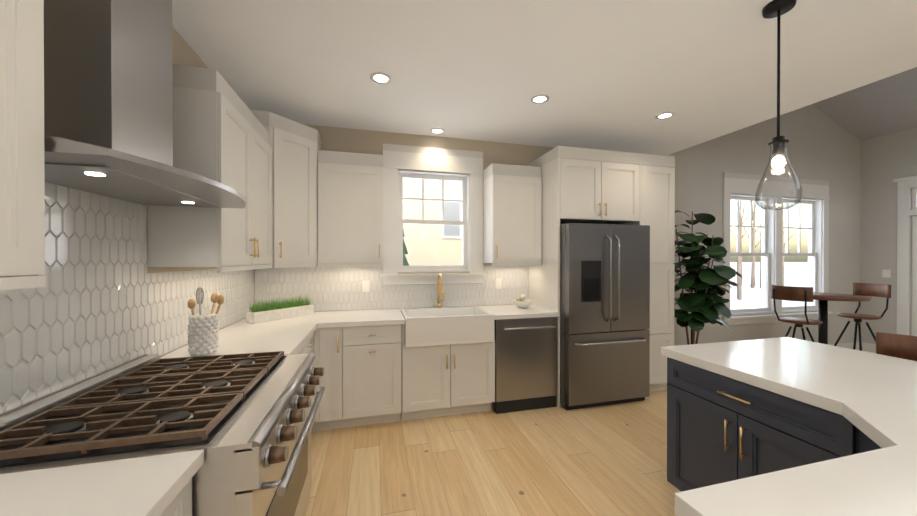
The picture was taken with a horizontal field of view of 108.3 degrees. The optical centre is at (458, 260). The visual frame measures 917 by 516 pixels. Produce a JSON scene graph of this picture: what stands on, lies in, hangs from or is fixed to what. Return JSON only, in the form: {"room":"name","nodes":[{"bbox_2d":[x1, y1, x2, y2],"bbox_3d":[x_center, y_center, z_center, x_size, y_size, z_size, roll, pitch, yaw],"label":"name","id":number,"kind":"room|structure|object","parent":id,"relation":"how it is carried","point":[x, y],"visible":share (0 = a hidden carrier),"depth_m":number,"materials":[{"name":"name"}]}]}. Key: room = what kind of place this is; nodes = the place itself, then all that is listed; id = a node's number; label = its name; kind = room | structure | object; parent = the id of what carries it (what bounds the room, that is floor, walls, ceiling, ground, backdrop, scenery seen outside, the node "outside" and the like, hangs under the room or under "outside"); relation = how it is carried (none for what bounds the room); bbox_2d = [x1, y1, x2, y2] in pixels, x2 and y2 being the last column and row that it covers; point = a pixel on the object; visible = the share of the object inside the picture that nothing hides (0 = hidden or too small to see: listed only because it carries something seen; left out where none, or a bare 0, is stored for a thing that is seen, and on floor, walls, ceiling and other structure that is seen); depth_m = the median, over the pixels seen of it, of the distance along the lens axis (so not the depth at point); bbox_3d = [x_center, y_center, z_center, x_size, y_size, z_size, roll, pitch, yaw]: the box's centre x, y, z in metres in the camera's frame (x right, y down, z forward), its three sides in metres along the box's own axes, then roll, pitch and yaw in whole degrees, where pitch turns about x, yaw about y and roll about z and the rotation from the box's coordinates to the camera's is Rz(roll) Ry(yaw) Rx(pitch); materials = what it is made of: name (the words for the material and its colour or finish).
{"room":"kitchen and dining room","nodes":[
{"label":"kitchen and dining room","id":0,"kind":"room"},
{"bbox_2d":[0,26,245,416],"bbox_3d":[-1.234,-0.041,0.056,0.160,2.950,6.610,0,0,-14],"label":"wall","id":1,"kind":"structure","parent":0,"point":[183,53],"depth_m":1.91,"materials":[{"name":"paint"}]},
{"bbox_2d":[0,0,45,289],"bbox_3d":[-1.025,-0.463,0.292,0.355,1.058,0.988,0,0,-14],"label":"upper cabinet","id":2,"kind":"object","parent":1,"relation":"attached to","point":[22,216],"visible":1,"depth_m":0.76,"materials":[{"name":"white wood"}]},
{"bbox_2d":[0,182,253,413],"bbox_3d":[-1.349,0.119,0.848,0.004,0.778,4.699,0,0,-14],"label":"backsplash","id":3,"kind":"structure","parent":1,"relation":"attached to","point":[102,300],"depth_m":1.33,"materials":[{"name":"tile"}]},
{"bbox_2d":[44,0,246,207],"bbox_3d":[-1.169,-0.793,1.248,0.550,1.054,0.915,0,0,-14],"label":"range hood","id":4,"kind":"object","parent":1,"relation":"attached to","point":[108,100],"visible":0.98,"depth_m":1.09,"materials":[{"name":"silver metal"}]},
{"bbox_2d":[147,64,271,271],"bbox_3d":[-1.495,-0.472,2.135,0.355,1.058,0.902,0,0,-14],"label":"upper cabinet","id":5,"kind":"object","parent":1,"relation":"attached to","point":[220,133],"visible":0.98,"depth_m":1.73,"materials":[{"name":"white wood"}]},
{"bbox_2d":[172,0,916,155],"bbox_3d":[2.981,-1.981,1.143,8.950,1.320,6.650,0,0,-14],"label":"ceiling","id":6,"kind":"structure","parent":0,"point":[616,75],"depth_m":2.24,"materials":[{"name":"paint"}]},
{"bbox_2d":[370,72,390,83],"bbox_3d":[-0.564,-1.324,2.404,0.150,0.006,0.150,0,0,-14],"label":"recessed light","id":7,"kind":"object","parent":6,"relation":"in","point":[381,78],"visible":1,"depth_m":2.40,"materials":[{"name":"beige plastic"}]},
{"bbox_2d":[430,128,444,133],"bbox_3d":[-0.217,-1.328,3.390,0.150,0.006,0.150,0,0,-14],"label":"recessed light","id":8,"kind":"object","parent":6,"relation":"in","point":[437,130],"visible":1,"depth_m":3.38,"materials":[{"name":"beige plastic"}]},
{"bbox_2d":[530,94,548,103],"bbox_3d":[0.666,-1.325,2.718,0.150,0.006,0.150,0,0,-14],"label":"recessed light","id":9,"kind":"object","parent":6,"relation":"in","point":[540,98],"visible":1,"depth_m":2.71,"materials":[{"name":"beige plastic"}]},
{"bbox_2d":[655,112,674,119],"bbox_3d":[1.887,-1.327,3.029,0.150,0.006,0.150,0,0,-14],"label":"recessed light","id":10,"kind":"object","parent":6,"relation":"in","point":[664,115],"visible":1,"depth_m":3.03,"materials":[{"name":"beige plastic"}]},
{"bbox_2d":[755,0,801,209],"bbox_3d":[1.656,-0.792,1.714,0.176,1.061,0.176,0,0,-14],"label":"pendant light","id":11,"kind":"object","parent":6,"relation":"hanging from","point":[775,8],"visible":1,"depth_m":1.71,"materials":[{"name":"clear glass"}]},
{"bbox_2d":[254,104,860,345],"bbox_3d":[2.189,-0.785,4.254,8.950,4.400,0.160,0,0,-14],"label":"wall","id":12,"kind":"structure","parent":0,"point":[821,145],"depth_m":4.67,"materials":[{"name":"paint"}]},
{"bbox_2d":[251,110,322,267],"bbox_3d":[-1.560,-0.560,2.900,0.607,1.228,0.607,0,0,-14],"label":"upper cabinet","id":13,"kind":"object","parent":12,"relation":"attached to","point":[295,146],"visible":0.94,"depth_m":2.77,"materials":[{"name":"white wood"}]},
{"bbox_2d":[318,150,382,266],"bbox_3d":[-1.018,-0.471,3.169,0.572,1.048,0.355,0,0,-14],"label":"upper cabinet","id":14,"kind":"object","parent":12,"relation":"attached to","point":[350,208],"visible":1,"depth_m":3.04,"materials":[{"name":"white wood"}]},
{"bbox_2d":[255,265,528,310],"bbox_3d":[-0.555,0.275,3.473,2.822,0.443,0.004,0,0,-14],"label":"backsplash","id":15,"kind":"structure","parent":12,"relation":"attached to","point":[332,288],"depth_m":3.38,"materials":[{"name":"tile"}]},
{"bbox_2d":[362,280,368,291],"bbox_3d":[-0.942,0.259,3.366,0.072,0.116,0.008,0,0,-14],"label":"electrical outlet","id":16,"kind":"object","parent":15,"relation":"attached to","point":[365,286],"visible":1,"depth_m":3.36,"materials":[{"name":"white plastic"}]},
{"bbox_2d":[496,278,501,288],"bbox_3d":[0.453,0.257,3.722,0.072,0.116,0.008,0,0,-14],"label":"electrical outlet","id":17,"kind":"object","parent":15,"relation":"attached to","point":[498,283],"visible":1,"depth_m":3.72,"materials":[{"name":"white plastic"}]},
{"bbox_2d":[399,173,466,269],"bbox_3d":[-0.277,-0.421,3.629,0.754,1.036,0.075,0,0,-14],"label":"kitchen window","id":18,"kind":"structure","parent":12,"relation":"in","point":[402,221],"depth_m":3.61,"materials":[{"name":"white glass"}]},
{"bbox_2d":[381,144,485,284],"bbox_3d":[-0.270,-0.477,3.599,1.120,1.450,0.217,0,0,-14],"label":"trim","id":19,"kind":"structure","parent":12,"relation":"attached to","point":[429,161],"depth_m":3.52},
{"bbox_2d":[483,163,541,265],"bbox_3d":[0.580,-0.473,3.576,0.546,1.048,0.355,0,0,-14],"label":"upper cabinet","id":20,"kind":"object","parent":12,"relation":"attached to","point":[512,207],"visible":0.96,"depth_m":3.45,"materials":[{"name":"white wood"}]},
{"bbox_2d":[529,146,640,225],"bbox_3d":[1.361,-0.765,3.634,0.927,0.706,0.627,0,0,-14],"label":"upper cabinet","id":21,"kind":"object","parent":12,"relation":"attached to","point":[588,186],"depth_m":3.33,"materials":[{"name":"white wood"}]},
{"bbox_2d":[730,196,816,312],"bbox_3d":[4.597,-0.092,4.874,1.814,1.646,0.075,0,0,-14],"label":"dining room window","id":22,"kind":"structure","parent":12,"relation":"in","point":[787,253],"depth_m":4.85,"materials":[{"name":"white glass"}]},
{"bbox_2d":[721,172,831,324],"bbox_3d":[4.604,-0.163,4.843,2.100,2.090,0.217,0,0,-14],"label":"trim","id":23,"kind":"structure","parent":12,"relation":"attached to","point":[746,185],"depth_m":4.79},
{"bbox_2d":[829,342,858,349],"bbox_3d":[4.303,1.348,4.711,4.229,0.130,0.015,0,0,-14],"label":"baseboard","id":24,"kind":"structure","parent":12,"relation":"attached to","point":[845,345],"depth_m":5.16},
{"bbox_2d":[305,351,875,515],"bbox_3d":[2.981,1.479,1.159,8.950,0.100,6.650,0,0,-14],"label":"floor","id":25,"kind":"structure","parent":0,"point":[608,460],"depth_m":2.30,"materials":[{"name":"brown wood"}]},
{"bbox_2d":[0,351,324,515],"bbox_3d":[-1.024,0.948,1.293,0.832,0.960,0.915,0,0,-14],"label":"range","id":26,"kind":"object","parent":25,"relation":"on","point":[243,422],"visible":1,"depth_m":1.06,"materials":[{"name":"metal"}]},
{"bbox_2d":[160,478,191,515],"bbox_3d":[-0.930,0.993,0.490,0.620,0.878,0.665,0,0,-14],"label":"base cabinet","id":27,"kind":"object","parent":25,"relation":"on","point":[180,504],"visible":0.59,"depth_m":0.81,"materials":[{"name":"white wood"}]},
{"bbox_2d":[0,449,203,515],"bbox_3d":[-0.732,0.535,-0.239,0.646,0.040,2.184,0,0,-14],"label":"countertop","id":28,"kind":"structure","parent":27,"relation":"on","point":[153,485],"depth_m":0.75,"materials":[{"name":"white stone"}]},
{"bbox_2d":[296,332,314,428],"bbox_3d":[-1.340,0.985,2.162,0.653,0.878,0.901,0,0,-14],"label":"base cabinet","id":29,"kind":"object","parent":25,"relation":"on","point":[307,346],"visible":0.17,"depth_m":2.49,"materials":[{"name":"white wood"}]},
{"bbox_2d":[311,328,326,430],"bbox_3d":[-1.498,0.982,2.908,0.712,0.878,0.620,0,0,-14],"label":"base cabinet","id":30,"kind":"object","parent":25,"relation":"on","point":[320,334],"depth_m":2.69,"materials":[{"name":"white wood"}]},
{"bbox_2d":[160,312,323,362],"bbox_3d":[-1.402,0.523,2.390,0.649,0.040,1.389,0,0,-14],"label":"countertop","id":31,"kind":"structure","parent":30,"relation":"on","point":[288,335],"depth_m":2.20,"materials":[{"name":"white stone"}]},
{"bbox_2d":[187,287,223,355],"bbox_3d":[-1.383,0.324,1.805,0.153,0.361,0.134,0,0,-14],"label":"utensil crock","id":32,"kind":"object","parent":31,"relation":"on","point":[203,333],"visible":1,"depth_m":1.77,"materials":[{"name":"ceramic"}]},
{"bbox_2d":[246,295,313,323],"bbox_3d":[-1.549,0.404,2.914,0.112,0.191,0.563,0,0,28],"label":"grass planter","id":33,"kind":"object","parent":31,"relation":"on","point":[281,310],"visible":1,"depth_m":2.84,"materials":[{"name":"stone"}]},
{"bbox_2d":[327,327,350,428],"bbox_3d":[-1.104,0.982,3.009,0.281,0.878,0.620,0,0,-14],"label":"base cabinet","id":34,"kind":"object","parent":25,"relation":"on","point":[338,338],"depth_m":2.72,"materials":[{"name":"white wood"}]},
{"bbox_2d":[351,324,401,426],"bbox_3d":[-0.824,0.981,3.080,0.538,0.878,0.620,0,0,-14],"label":"base cabinet","id":35,"kind":"object","parent":25,"relation":"on","point":[361,381],"depth_m":2.81,"materials":[{"name":"white wood"}]},
{"bbox_2d":[401,320,494,420],"bbox_3d":[-0.145,0.981,3.237,0.850,0.878,0.653,0,0,-14],"label":"base cabinet","id":36,"kind":"object","parent":25,"relation":"on","point":[442,380],"visible":0.79,"depth_m":2.96,"materials":[{"name":"white wood"}]},
{"bbox_2d":[320,304,558,327],"bbox_3d":[-0.476,0.520,3.153,2.820,0.040,0.651,0,0,-14],"label":"countertop","id":37,"kind":"structure","parent":36,"relation":"on","point":[349,318],"depth_m":3.08,"materials":[{"name":"white stone"}]},
{"bbox_2d":[436,274,445,307],"bbox_3d":[-0.163,0.314,3.416,0.106,0.367,0.213,0,0,-14],"label":"faucet","id":38,"kind":"object","parent":37,"relation":"on","point":[439,291],"visible":1,"depth_m":3.47,"materials":[{"name":"gold metal"}]},
{"bbox_2d":[401,306,493,346],"bbox_3d":[-0.128,0.611,3.169,0.800,0.247,0.540,0,0,-14],"label":"sink","id":39,"kind":"object","parent":37,"relation":"in","point":[443,326],"visible":0.94,"depth_m":2.93,"materials":[{"name":"white ceramic"}]},
{"bbox_2d":[513,294,532,307],"bbox_3d":[0.682,0.427,3.514,0.210,0.140,0.210,0,0,-14],"label":"decorative bowl","id":40,"kind":"object","parent":37,"relation":"on","point":[522,301],"visible":1,"depth_m":3.45,"materials":[{"name":"ceramic"}]},
{"bbox_2d":[493,317,556,413],"bbox_3d":[0.583,0.979,3.400,0.628,0.873,0.676,0,0,-14],"label":"dishwasher","id":41,"kind":"object","parent":25,"relation":"on","point":[525,363],"visible":0.88,"depth_m":3.12,"materials":[{"name":"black metal"}]},
{"bbox_2d":[560,223,649,409],"bbox_3d":[1.389,0.531,3.528,0.915,1.775,0.804,0,0,-14],"label":"fridge","id":42,"kind":"object","parent":25,"relation":"on","point":[604,314],"visible":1,"depth_m":3.19,"materials":[{"name":"metal"}]},
{"bbox_2d":[629,154,674,390],"bbox_3d":[2.029,0.150,3.808,0.452,2.536,0.627,0,0,-14],"label":"tall cabinet","id":43,"kind":"object","parent":25,"relation":"on","point":[657,171],"depth_m":3.52,"materials":[{"name":"white wood"}]},
{"bbox_2d":[673,211,742,344],"bbox_3d":[2.721,0.419,3.734,0.857,1.997,0.806,0,0,-14],"label":"fiddle leaf fig","id":44,"kind":"object","parent":25,"relation":"on","point":[700,281],"visible":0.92,"depth_m":3.59,"materials":[{"name":"green plant"}]},
{"bbox_2d":[667,357,880,491],"bbox_3d":[1.308,1.002,1.096,1.742,0.853,1.780,0,0,-14],"label":"kitchen island","id":45,"kind":"object","parent":25,"relation":"on","point":[721,429],"visible":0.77,"depth_m":1.59,"materials":[{"name":"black wood"}]},
{"bbox_2d":[661,337,916,515],"bbox_3d":[1.498,0.549,0.983,2.070,0.050,2.110,0,0,-14],"label":"island countertop","id":46,"kind":"structure","parent":45,"relation":"on","point":[872,396],"depth_m":1.08,"materials":[{"name":"stone"}]},
{"bbox_2d":[770,285,822,341],"bbox_3d":[4.040,0.858,3.937,0.467,1.124,0.441,0,0,-22],"label":"stool","id":47,"kind":"object","parent":25,"relation":"on","point":[801,294],"visible":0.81,"depth_m":3.85,"materials":[{"name":"brown wood"}]},
{"bbox_2d":[813,292,870,344],"bbox_3d":[4.482,0.916,4.072,0.740,1.000,0.740,0,0,-14],"label":"dining table","id":48,"kind":"object","parent":25,"relation":"on","point":[823,299],"visible":0.48,"depth_m":4.03,"materials":[{"name":"brown wood"}]},
{"bbox_2d":[834,283,890,350],"bbox_3d":[5.149,0.857,4.260,0.467,1.124,0.441,0,0,-2],"label":"stool","id":49,"kind":"object","parent":25,"relation":"on","point":[873,289],"visible":0.65,"depth_m":4.25,"materials":[{"name":"brown wood"}]},
{"bbox_2d":[876,332,916,360],"bbox_3d":[2.468,0.935,1.825,0.467,0.989,0.441,0,0,-14],"label":"bar stool","id":50,"kind":"object","parent":25,"relation":"on","point":[902,346],"visible":0.15,"depth_m":1.98,"materials":[{"name":"brown leather"}]},
{"bbox_2d":[860,127,916,343],"bbox_3d":[7.206,-0.776,2.205,0.160,4.400,6.610,0,0,-14],"label":"wall","id":51,"kind":"structure","parent":0,"point":[887,159],"depth_m":5.01,"materials":[{"name":"paint"}]},
{"bbox_2d":[862,342,875,352],"bbox_3d":[6.398,1.347,5.028,0.014,0.130,0.360,0,0,-14],"label":"baseboard","id":52,"kind":"structure","parent":51,"relation":"attached to","point":[869,347],"depth_m":5.13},
{"bbox_2d":[882,269,890,277],"bbox_3d":[6.417,0.192,4.965,0.008,0.120,0.080,0,0,-14],"label":"light switch","id":53,"kind":"object","parent":51,"relation":"attached to","point":[886,273],"visible":1,"depth_m":4.96,"materials":[{"name":"white plastic"}]},
{"bbox_2d":[893,176,916,334],"bbox_3d":[6.559,0.110,4.320,0.050,2.610,1.160,0,0,-14],"label":"trim","id":54,"kind":"structure","parent":51,"relation":"attached to","point":[904,211],"depth_m":4.79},
{"bbox_2d":[911,189,916,335],"bbox_3d":[6.606,0.194,4.332,0.105,2.432,0.874,0,0,-14],"label":"entry door","id":55,"kind":"structure","parent":51,"relation":"in","point":[914,278],"depth_m":4.73,"materials":[{"name":"white wood"}]},
{"label":"outside","id":56,"kind":"structure","parent":0,"visible":0},
{"bbox_2d":[730,262,807,308],"bbox_3d":[-76.090,0.450,293.922,600.000,0.050,599.800,0,0,-14],"label":"ground","id":57,"kind":"structure","parent":56,"point":[752,296],"depth_m":24.72,"materials":[{"name":"white snow"}]},
{"bbox_2d":[403,230,408,265],"bbox_3d":[-1.500,-0.052,7.981,1.046,3.500,1.100,0,0,-14],"label":"conifer tree","id":58,"kind":"object","parent":57,"relation":"on","point":[404,253],"depth_m":7.90,"materials":[{"name":"green plant"}]},
{"bbox_2d":[403,178,462,265],"bbox_3d":[1.400,-2.225,13.211,7.550,7.800,6.080,0,0,-14],"label":"house","id":59,"kind":"structure","parent":57,"relation":"on","point":[425,249],"depth_m":9.62,"materials":[{"name":"beige"}]},
{"bbox_2d":[730,200,804,299],"bbox_3d":[14.050,-3.447,17.446,18.456,10.216,10.313,0,0,-14],"label":"bare trees","id":60,"kind":"object","parent":57,"relation":"on","point":[754,230],"depth_m":19.89,"materials":[{"name":"plant"}]}
]}

